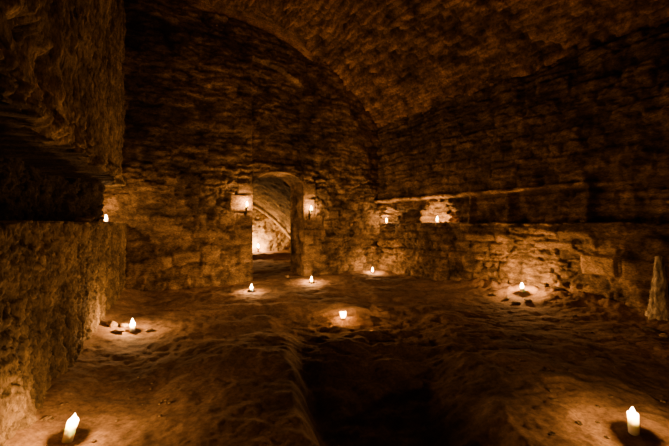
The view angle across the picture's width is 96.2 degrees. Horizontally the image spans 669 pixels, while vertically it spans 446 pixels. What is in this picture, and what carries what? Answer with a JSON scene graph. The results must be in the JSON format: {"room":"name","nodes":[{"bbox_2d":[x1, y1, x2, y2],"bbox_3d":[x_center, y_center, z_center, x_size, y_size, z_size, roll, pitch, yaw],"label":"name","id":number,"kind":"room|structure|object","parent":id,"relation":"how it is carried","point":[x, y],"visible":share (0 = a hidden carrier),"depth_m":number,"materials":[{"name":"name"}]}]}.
{"room":"underground stone vault","nodes":[
{"label":"underground stone vault","id":0,"kind":"room"},
{"bbox_2d":[0,0,126,445],"bbox_3d":[-2.580,-1.600,2.352,1.006,6.400,8.257,0,0,-28],"label":"wall","id":1,"kind":"structure","parent":0,"point":[62,100],"depth_m":2.44,"materials":[{"name":"stone"}]},
{"bbox_2d":[66,217,90,221],"bbox_3d":[-2.899,-0.032,3.401,0.154,0.079,0.227,0,0,33],"label":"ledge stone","id":2,"kind":"object","parent":1,"relation":"on","point":[74,219],"visible":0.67,"depth_m":3.36,"materials":[{"name":"brown stone"}]},
{"bbox_2d":[80,215,94,220],"bbox_3d":[-3.102,-0.035,3.749,0.125,0.122,0.160,0,0,44],"label":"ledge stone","id":3,"kind":"object","parent":1,"relation":"on","point":[86,216],"visible":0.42,"depth_m":3.73,"materials":[{"name":"brown stone"}]},
{"bbox_2d":[102,0,380,290],"bbox_3d":[-1.803,-1.850,6.667,7.300,6.900,0.210,0,0,-30],"label":"wall","id":4,"kind":"structure","parent":0,"point":[219,98],"depth_m":6.34,"materials":[{"name":"stone"}]},
{"bbox_2d":[258,172,303,275],"bbox_3d":[-1.488,0.116,7.292,1.310,2.667,0.830,0,0,-30],"label":"trim","id":5,"kind":"structure","parent":4,"relation":"attached to","point":[296,186],"depth_m":7.54,"materials":[{"name":"stone"}]},
{"bbox_2d":[253,177,289,239],"bbox_3d":[-3.107,0.131,9.588,6.799,3.026,4.770,0,0,-30],"label":"ceiling","id":6,"kind":"structure","parent":0,"point":[271,196],"depth_m":10.38,"materials":[{"name":"stone"}]},
{"bbox_2d":[253,208,289,251],"bbox_3d":[-4.278,0.000,11.589,6.799,3.000,0.187,0,0,-30],"label":"wall","id":7,"kind":"structure","parent":0,"point":[267,235],"depth_m":12.44,"materials":[{"name":"stone"}]},
{"bbox_2d":[290,189,291,270],"bbox_3d":[-0.072,-0.050,8.613,2.546,3.100,0.001,0,0,-30],"label":"wall","id":8,"kind":"structure","parent":0,"point":[290,189],"depth_m":7.97,"materials":[{"name":"stone"}]},
{"bbox_2d":[4,249,668,445],"bbox_3d":[0.092,1.350,4.898,8.384,0.661,16.099,0,0,-30],"label":"floor","id":9,"kind":"structure","parent":0,"point":[411,360],"depth_m":2.78,"materials":[{"name":"brown soil"}]},
{"bbox_2d":[40,415,51,421],"bbox_3d":[-1.768,1.198,1.837,0.036,0.025,0.058,0,0,22],"label":"loose stone","id":10,"kind":"object","parent":9,"relation":"on","point":[48,417],"visible":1,"depth_m":1.83,"materials":[{"name":"brown stone"}]},
{"bbox_2d":[62,416,78,443],"bbox_3d":[-1.511,1.173,1.715,0.084,0.172,0.054,0,0,2],"label":"pillar candle","id":11,"kind":"object","parent":9,"relation":"on","point":[70,429],"visible":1,"depth_m":1.70,"materials":[{"name":"beige wax"}]},
{"bbox_2d":[106,320,117,326],"bbox_3d":[-2.639,1.194,3.556,0.146,0.086,0.107,0,0,31],"label":"loose stone","id":12,"kind":"object","parent":9,"relation":"on","point":[110,323],"visible":0.94,"depth_m":3.52,"materials":[{"name":"beige stone"}]},
{"bbox_2d":[109,328,124,332],"bbox_3d":[-2.492,1.241,3.449,0.185,0.050,0.105,0,0,0],"label":"loose stone","id":13,"kind":"object","parent":9,"relation":"on","point":[119,330],"visible":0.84,"depth_m":3.42,"materials":[{"name":"beige stone"}]},
{"bbox_2d":[120,323,129,327],"bbox_3d":[-2.539,1.241,3.620,0.088,0.068,0.102,0,0,16],"label":"loose stone","id":14,"kind":"object","parent":9,"relation":"on","point":[123,325],"visible":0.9,"depth_m":3.59,"materials":[{"name":"beige stone"}]},
{"bbox_2d":[130,323,134,331],"bbox_3d":[-2.401,1.209,3.566,0.056,0.157,0.058,0,0,0],"label":"pillar candle","id":15,"kind":"object","parent":9,"relation":"on","point":[132,325],"visible":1,"depth_m":3.54,"materials":[{"name":"beige wax"}]},
{"bbox_2d":[340,311,345,318],"bbox_3d":[0.118,1.274,4.153,0.095,0.099,0.093,0,0,0],"label":"votive candle","id":16,"kind":"object","parent":9,"relation":"on","point":[342,313],"visible":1,"depth_m":4.13,"materials":[{"name":"white wax"}]},
{"bbox_2d":[538,283,546,286],"bbox_3d":[3.639,1.083,5.242,0.114,0.079,0.164,0,0,3],"label":"loose stone","id":17,"kind":"object","parent":9,"relation":"on","point":[539,284],"visible":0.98,"depth_m":5.20,"materials":[{"name":"brown stone"}]},
{"bbox_2d":[548,286,565,290],"bbox_3d":[3.784,1.111,5.078,0.307,0.096,0.139,0,0,19],"label":"loose stone","id":18,"kind":"object","parent":9,"relation":"on","point":[556,287],"visible":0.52,"depth_m":5.03,"materials":[{"name":"brown stone"}]},
{"bbox_2d":[627,411,639,435],"bbox_3d":[1.819,1.201,1.826,0.063,0.173,0.054,0,0,-16],"label":"pillar candle","id":19,"kind":"object","parent":9,"relation":"on","point":[632,417],"visible":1,"depth_m":1.81,"materials":[{"name":"beige wax"}]},
{"bbox_2d":[641,326,662,333],"bbox_3d":[3.849,1.300,3.643,0.113,0.050,0.198,0,0,-9],"label":"loose stone","id":20,"kind":"object","parent":9,"relation":"on","point":[651,329],"visible":0.94,"depth_m":3.63,"materials":[{"name":"brown stone"}]},
{"bbox_2d":[659,333,668,337],"bbox_3d":[3.802,1.295,3.450,0.102,0.054,0.077,0,0,-25],"label":"loose stone","id":21,"kind":"object","parent":9,"relation":"on","point":[664,335],"visible":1,"depth_m":3.43,"materials":[{"name":"brown stone"}]},
{"bbox_2d":[204,0,668,127],"bbox_3d":[1.296,-3.665,2.184,7.484,2.141,11.781,0,0,-35],"label":"ceiling","id":22,"kind":"structure","parent":0,"point":[398,57],"depth_m":5.84,"materials":[{"name":"stone"}]},
{"bbox_2d":[374,17,668,312],"bbox_3d":[4.390,-0.850,3.955,0.744,4.900,11.554,0,0,-34],"label":"wall","id":23,"kind":"structure","parent":0,"point":[509,171],"depth_m":5.11,"materials":[{"name":"stone"}]},
{"bbox_2d":[645,256,668,320],"bbox_3d":[4.185,0.885,3.858,0.277,0.930,0.235,0,0,39],"label":"lime deposit","id":24,"kind":"object","parent":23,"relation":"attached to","point":[658,308],"visible":0.96,"depth_m":3.83,"materials":[{"name":"brown stone"}]}
]}

